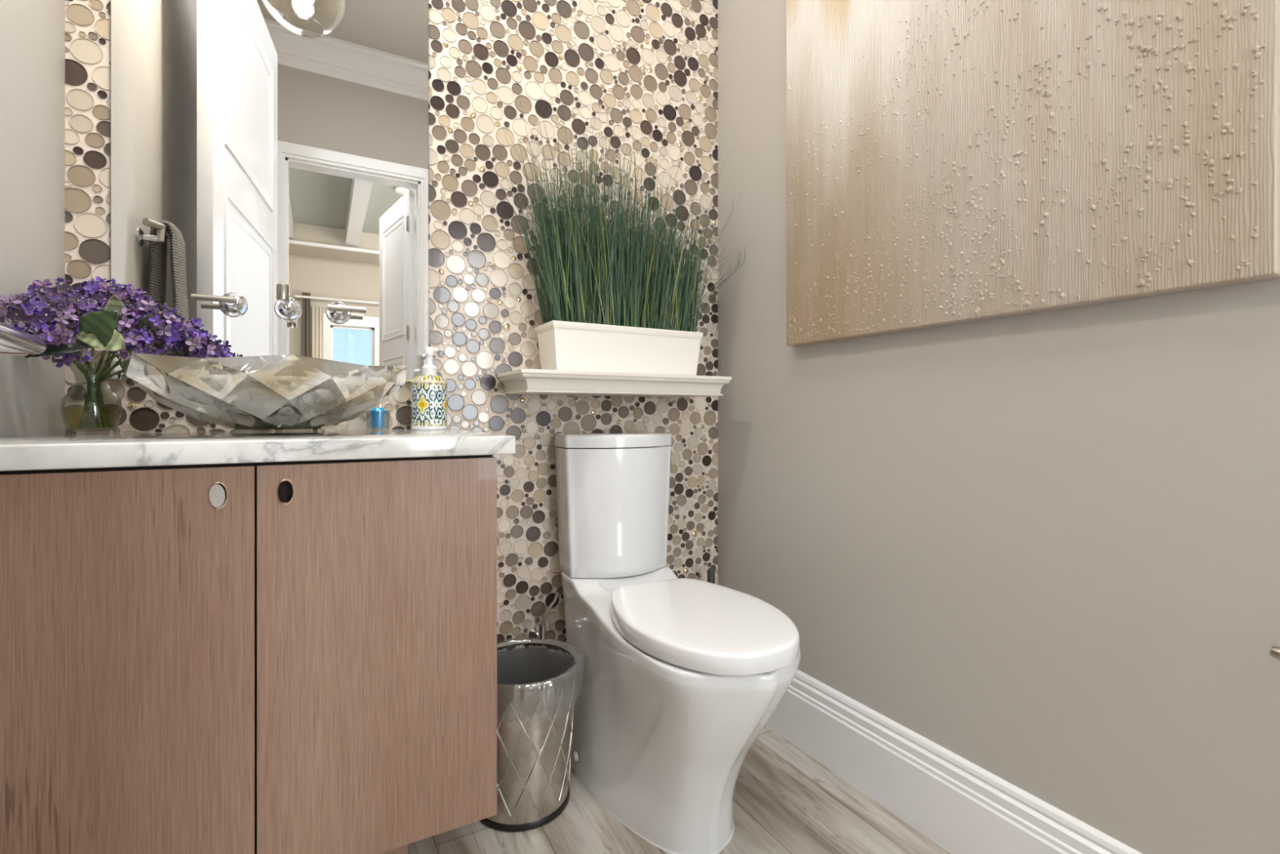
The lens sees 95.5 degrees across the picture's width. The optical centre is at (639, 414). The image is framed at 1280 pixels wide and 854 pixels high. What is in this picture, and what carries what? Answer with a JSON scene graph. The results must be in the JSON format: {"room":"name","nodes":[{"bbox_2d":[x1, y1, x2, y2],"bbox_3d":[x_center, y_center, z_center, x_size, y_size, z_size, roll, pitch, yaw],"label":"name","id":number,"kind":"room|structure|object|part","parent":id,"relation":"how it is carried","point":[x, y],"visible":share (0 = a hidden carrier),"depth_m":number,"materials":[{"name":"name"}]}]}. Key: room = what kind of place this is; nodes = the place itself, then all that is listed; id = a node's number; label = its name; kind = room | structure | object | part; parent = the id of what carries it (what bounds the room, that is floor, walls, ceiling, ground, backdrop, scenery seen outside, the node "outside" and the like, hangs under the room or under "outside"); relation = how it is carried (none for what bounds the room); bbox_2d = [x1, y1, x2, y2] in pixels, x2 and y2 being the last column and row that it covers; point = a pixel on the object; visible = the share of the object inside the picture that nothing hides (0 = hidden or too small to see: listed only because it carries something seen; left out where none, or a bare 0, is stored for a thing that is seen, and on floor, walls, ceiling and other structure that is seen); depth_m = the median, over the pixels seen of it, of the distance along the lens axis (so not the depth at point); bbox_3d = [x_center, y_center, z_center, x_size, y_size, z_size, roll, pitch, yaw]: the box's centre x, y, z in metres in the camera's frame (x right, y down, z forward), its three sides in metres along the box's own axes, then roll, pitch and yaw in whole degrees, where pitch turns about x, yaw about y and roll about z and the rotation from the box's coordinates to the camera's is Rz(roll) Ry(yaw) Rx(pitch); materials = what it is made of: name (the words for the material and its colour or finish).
{"room":"bathroom","nodes":[
{"label":"bathroom","id":0,"kind":"room"},
{"bbox_2d":[0,0,65,437],"bbox_3d":[-0.456,-0.745,-0.146,0.100,3.190,2.972,0,0,-29],"label":"wall","id":1,"kind":"structure","parent":0,"point":[33,35],"depth_m":0.97,"materials":[{"name":"grey paint"}]},
{"bbox_2d":[0,321,46,355],"bbox_3d":[-0.344,-0.385,0.173,0.113,2.450,0.895,0,0,-36],"label":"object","id":2,"kind":"structure","parent":1,"relation":"in","point":[13,341],"depth_m":0.47,"materials":[{"name":"silver metal"}]},
{"bbox_3d":[-0.560,-0.062,0.496,0.052,0.052,0.052,0,0,-36],"label":"lever","id":3,"kind":"part","parent":2,"relation":"part of","materials":[{"name":"silver metal"}]},
{"bbox_2d":[64,0,718,646],"bbox_3d":[-0.441,-0.745,1.498,1.710,3.190,0.105,0,0,-29],"label":"wall","id":4,"kind":"structure","parent":0,"point":[653,62],"depth_m":1.52,"materials":[{"name":"beige tile"}]},
{"bbox_2d":[0,454,497,853],"bbox_3d":[-0.652,0.458,1.015,0.671,0.784,0.534,0,0,-29],"label":"vanity cabinet","id":5,"kind":"object","parent":4,"relation":"attached to","point":[286,657],"visible":1,"depth_m":0.79,"materials":[{"name":"brown wood"}]},
{"bbox_3d":[-0.677,0.361,0.716,0.340,0.583,0.016,0,0,-29],"label":"door","id":6,"kind":"part","parent":5,"relation":"part of","materials":[{"name":"brown wood"}]},
{"bbox_2d":[0,428,515,471],"bbox_3d":[-0.640,0.050,1.020,0.699,0.030,0.544,0,0,-29],"label":"countertop","id":7,"kind":"structure","parent":5,"relation":"on","point":[132,449],"depth_m":0.80,"materials":[{"name":"white stone"}]},
{"bbox_2d":[59,359,122,434],"bbox_3d":[-0.946,-0.030,1.004,0.079,0.127,0.079,0,0,-29],"label":"glass vase","id":8,"kind":"object","parent":7,"relation":"on","point":[66,359],"visible":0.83,"depth_m":0.99,"materials":[{"name":"clear glass"}]},
{"bbox_2d":[0,276,235,427],"bbox_3d":[-0.848,-0.108,0.974,0.269,0.262,0.259,0,0,-29],"label":"flower bouquet","id":9,"kind":"object","parent":8,"relation":"in","point":[102,321],"visible":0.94,"depth_m":0.95,"materials":[{"name":"purple plant"}]},
{"bbox_3d":[-0.926,-0.064,0.923,0.006,0.174,0.184,0,0,-16],"label":"flower stem","id":10,"kind":"part","parent":9,"relation":"part of","materials":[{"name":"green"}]},
{"bbox_3d":[-0.918,-0.067,0.936,0.040,0.178,0.146,0,0,-29],"label":"flower stem","id":11,"kind":"part","parent":9,"relation":"part of","materials":[{"name":"green plant"}]},
{"bbox_3d":[-0.950,-0.079,0.991,0.016,0.203,0.034,0,0,-29],"label":"flower stem","id":12,"kind":"part","parent":9,"relation":"part of","materials":[{"name":"green plant"}]},
{"bbox_3d":[-0.917,-0.069,0.961,0.005,0.183,0.101,0,0,-37],"label":"flower stem","id":13,"kind":"part","parent":9,"relation":"part of","materials":[{"name":"green plant"}]},
{"bbox_3d":[-0.910,-0.042,0.955,0.024,0.129,0.111,0,0,-29],"label":"flower stem","id":14,"kind":"part","parent":9,"relation":"part of","materials":[{"name":"green plant"}]},
{"bbox_3d":[-0.918,-0.052,0.953,0.018,0.149,0.156,0,0,-28],"label":"flower stem","id":15,"kind":"part","parent":9,"relation":"part of","materials":[{"name":"green plant"}]},
{"bbox_3d":[-0.943,-0.091,1.002,0.019,0.228,0.024,0,0,-29],"label":"flower stem","id":16,"kind":"part","parent":9,"relation":"part of","materials":[{"name":"green plant"}]},
{"bbox_3d":[-0.938,-0.082,0.969,0.015,0.208,0.092,0,0,-11],"label":"flower stem","id":17,"kind":"part","parent":9,"relation":"part of","materials":[{"name":"green plant"}]},
{"bbox_3d":[-0.924,-0.067,1.000,0.071,0.178,0.009,0,0,4],"label":"flower stem","id":18,"kind":"part","parent":9,"relation":"part of","materials":[{"name":"green plant"}]},
{"bbox_3d":[-0.898,-0.074,1.008,0.100,0.193,0.007,0,0,-13],"label":"flower stem","id":19,"kind":"part","parent":9,"relation":"part of","materials":[{"name":"green plant"}]},
{"bbox_3d":[-0.917,-0.064,1.016,0.055,0.174,0.031,0,0,-36],"label":"flower stem","id":20,"kind":"part","parent":9,"relation":"part of","materials":[{"name":"green plant"}]},
{"bbox_3d":[-0.920,-0.086,1.008,0.054,0.218,0.032,0,0,-29],"label":"flower stem","id":21,"kind":"part","parent":9,"relation":"part of","materials":[{"name":"green plant"}]},
{"bbox_3d":[-0.907,-0.064,0.990,0.068,0.173,0.092,0,0,-29],"label":"flower stem","id":22,"kind":"part","parent":9,"relation":"part of","materials":[{"name":"green plant"}]},
{"bbox_3d":[-0.893,-0.046,0.992,0.091,0.139,0.120,0,0,-29],"label":"flower stem","id":23,"kind":"part","parent":9,"relation":"part of","materials":[{"name":"green plant"}]},
{"bbox_3d":[-0.880,-0.059,1.018,0.132,0.164,0.033,0,0,-29],"label":"flower stem","id":24,"kind":"part","parent":9,"relation":"part of","materials":[{"name":"green plant"}]},
{"bbox_3d":[-0.878,-0.062,1.006,0.134,0.169,0.011,0,0,9],"label":"flower stem","id":25,"kind":"part","parent":9,"relation":"part of","materials":[{"name":"green plant"}]},
{"bbox_3d":[-0.871,-0.049,1.014,0.170,0.144,0.058,0,0,-29],"label":"flower stem","id":26,"kind":"part","parent":9,"relation":"part of","materials":[{"name":"green plant"}]},
{"bbox_3d":[-0.861,-0.043,1.035,0.191,0.132,0.022,0,0,-15],"label":"flower stem","id":27,"kind":"part","parent":9,"relation":"part of","materials":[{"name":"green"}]},
{"bbox_2d":[119,352,406,435],"bbox_3d":[-0.636,-0.027,1.026,0.420,0.122,0.428,0,0,-29],"label":"vessel sink","id":28,"kind":"object","parent":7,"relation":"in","point":[288,391],"visible":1,"depth_m":0.89,"materials":[{"name":"clear glass"}]},
{"bbox_2d":[365,407,390,430],"bbox_3d":[-0.585,0.009,1.299,0.049,0.051,0.049,0,0,-29],"label":"clear cup","id":29,"kind":"object","parent":7,"relation":"on","point":[378,421],"visible":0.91,"depth_m":1.29,"materials":[{"name":"clear glass"}]},
{"bbox_2d":[410,346,448,430],"bbox_3d":[-0.482,-0.060,1.331,0.080,0.188,0.080,0,0,-29],"label":"soap dispenser","id":30,"kind":"object","parent":7,"relation":"on","point":[428,389],"visible":1,"depth_m":1.30,"materials":[{"name":"ceramic"}]},
{"bbox_2d":[411,374,447,426],"bbox_3d":[-0.482,-0.032,1.331,0.077,0.116,0.077,0,0,-29],"label":"bottle","id":31,"kind":"object","parent":30,"relation":"attached to","point":[428,392],"depth_m":1.30,"materials":[{"name":"ceramic"}]},
{"bbox_3d":[-0.381,0.361,0.878,0.328,0.583,0.016,0,0,-29],"label":"door","id":32,"kind":"part","parent":5,"relation":"part of","materials":[{"name":"brown wood"}]},
{"bbox_2d":[110,0,428,382],"bbox_3d":[-0.750,-0.984,1.235,0.581,1.832,0.068,0,0,-29],"label":"wall mirror","id":33,"kind":"object","parent":4,"relation":"attached to","point":[256,146],"depth_m":1.25,"materials":[{"name":"grey mirror"}]},
{"bbox_3d":[-0.843,-0.230,1.153,0.074,0.012,0.012,0,0,-29],"label":"lever","id":34,"kind":"part","parent":33,"relation":"part of","materials":[{"name":"silver metal"}]},
{"bbox_3d":[-0.848,-0.228,1.176,0.088,0.051,0.058,0,0,-29],"label":"faucet handle","id":35,"kind":"part","parent":33,"relation":"part of","materials":[{"name":"silver metal"}]},
{"bbox_3d":[-0.828,-0.228,1.178,0.018,0.018,0.026,0,0,-29],"label":"stem","id":36,"kind":"part","parent":33,"relation":"part of","materials":[{"name":"silver metal"}]},
{"bbox_2d":[274,283,302,320],"bbox_3d":[-0.711,-0.228,1.167,0.051,0.051,0.206,0,0,-29],"label":"faucet","id":37,"kind":"object","parent":33,"relation":"attached to","point":[286,308],"visible":1,"depth_m":1.24,"materials":[{"name":"silver metal"}]},
{"bbox_3d":[-0.710,-0.228,1.165,0.017,0.017,0.170,0,0,-29],"label":"spout","id":38,"kind":"part","parent":37,"relation":"part of","materials":[{"name":"silver metal"}]},
{"bbox_3d":[-0.658,-0.228,1.271,0.018,0.018,0.026,0,0,-29],"label":"stem","id":39,"kind":"part","parent":33,"relation":"part of","materials":[{"name":"silver metal"}]},
{"bbox_3d":[-0.650,-0.228,1.285,0.078,0.051,0.058,0,0,-29],"label":"faucet handle","id":40,"kind":"part","parent":33,"relation":"part of","materials":[{"name":"silver metal"}]},
{"bbox_3d":[-0.637,-0.230,1.265,0.074,0.012,0.012,0,0,-29],"label":"lever","id":41,"kind":"part","parent":33,"relation":"part of","materials":[{"name":"silver metal"}]},
{"bbox_2d":[528,591,559,641],"bbox_3d":[-0.251,0.533,1.524,0.058,0.139,0.062,0,0,-45],"label":"supply valve","id":42,"kind":"object","parent":4,"relation":"attached to","point":[538,632],"visible":0.85,"depth_m":1.50,"materials":[{"name":"silver metal"}]},
{"bbox_2d":[497,368,731,397],"bbox_3d":[-0.057,-0.077,1.534,0.588,0.051,0.204,0,0,-29],"label":"wall ledge","id":43,"kind":"object","parent":4,"relation":"attached to","point":[519,381],"visible":1,"depth_m":1.44,"materials":[{"name":"beige paint"}]},
{"bbox_2d":[534,320,702,375],"bbox_3d":[-0.050,-0.165,1.565,0.438,0.124,0.134,0,0,-29],"label":"planter box","id":44,"kind":"object","parent":43,"relation":"on","point":[563,345],"visible":0.83,"depth_m":1.49,"materials":[{"name":"white ceramic"}]},
{"bbox_2d":[447,102,746,332],"bbox_3d":[-0.065,-0.485,1.506,0.831,0.579,0.241,0,0,-29],"label":"grass plant","id":45,"kind":"object","parent":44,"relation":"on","point":[586,291],"visible":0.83,"depth_m":1.51,"materials":[{"name":"green plant"}]},
{"bbox_2d":[408,724,951,853],"bbox_3d":[0.249,0.900,0.242,1.710,0.100,2.972,0,0,-29],"label":"floor","id":46,"kind":"structure","parent":0,"point":[786,801],"depth_m":1.20,"materials":[{"name":"wood"}]},
{"bbox_2d":[480,640,576,831],"bbox_3d":[-0.260,0.698,1.286,0.238,0.304,0.238,0,0,-29],"label":"waste bin","id":47,"kind":"object","parent":46,"relation":"on","point":[535,721],"visible":0.62,"depth_m":1.20,"materials":[{"name":"metal"}]},
{"bbox_2d":[497,637,586,700],"bbox_3d":[-0.254,0.644,1.288,0.266,0.212,0.262,0,0,-29],"label":"liner","id":48,"kind":"object","parent":47,"relation":"in","point":[580,652],"visible":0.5,"depth_m":1.29,"materials":[{"name":"plastic"}]},
{"bbox_2d":[554,431,800,853],"bbox_3d":[0.065,0.450,1.286,0.331,0.800,0.711,0,0,-26],"label":"toilet","id":49,"kind":"object","parent":46,"relation":"on","point":[683,676],"visible":0.97,"depth_m":1.17,"materials":[{"name":"white ceramic"}]},
{"bbox_3d":[-0.058,0.249,1.543,0.303,0.326,0.142,0,0,-26],"label":"tank","id":50,"kind":"part","parent":49,"relation":"part of","materials":[{"name":"white ceramic"}]},
{"bbox_3d":[-0.057,0.067,1.542,0.306,0.034,0.144,0,0,-26],"label":"tank lid","id":51,"kind":"part","parent":49,"relation":"part of","materials":[{"name":"white ceramic"}]},
{"bbox_3d":[0.120,0.410,1.172,0.319,0.038,0.450,0,0,-26],"label":"seat lid","id":52,"kind":"part","parent":49,"relation":"part of","materials":[{"name":"white plastic"}]},
{"bbox_2d":[717,0,1279,853],"bbox_3d":[0.955,-0.745,0.630,0.100,3.190,2.972,0,0,-29],"label":"wall","id":53,"kind":"structure","parent":0,"point":[1043,547],"depth_m":1.02,"materials":[{"name":"grey paint"}]},
{"bbox_2d":[765,669,1142,853],"bbox_3d":[0.897,0.757,0.610,0.020,0.186,2.752,0,0,-29],"label":"baseboard","id":54,"kind":"structure","parent":53,"relation":"attached to","point":[959,805],"depth_m":1.18,"materials":[{"name":"white paint"}]},
{"bbox_2d":[786,0,1279,346],"bbox_3d":[0.602,-0.814,1.124,0.040,1.273,0.879,0,0,-29],"label":"canvas painting","id":55,"kind":"object","parent":53,"relation":"attached to","point":[948,162],"visible":1,"depth_m":1.01},
{"bbox_2d":[1269,645,1279,660],"bbox_3d":[0.831,0.295,0.686,0.064,0.048,0.110,0,0,-29],"label":"paper holder","id":56,"kind":"object","parent":53,"relation":"attached to","point":[1274,652],"visible":1,"depth_m":0.71,"materials":[{"name":"silver metal"}]}
]}

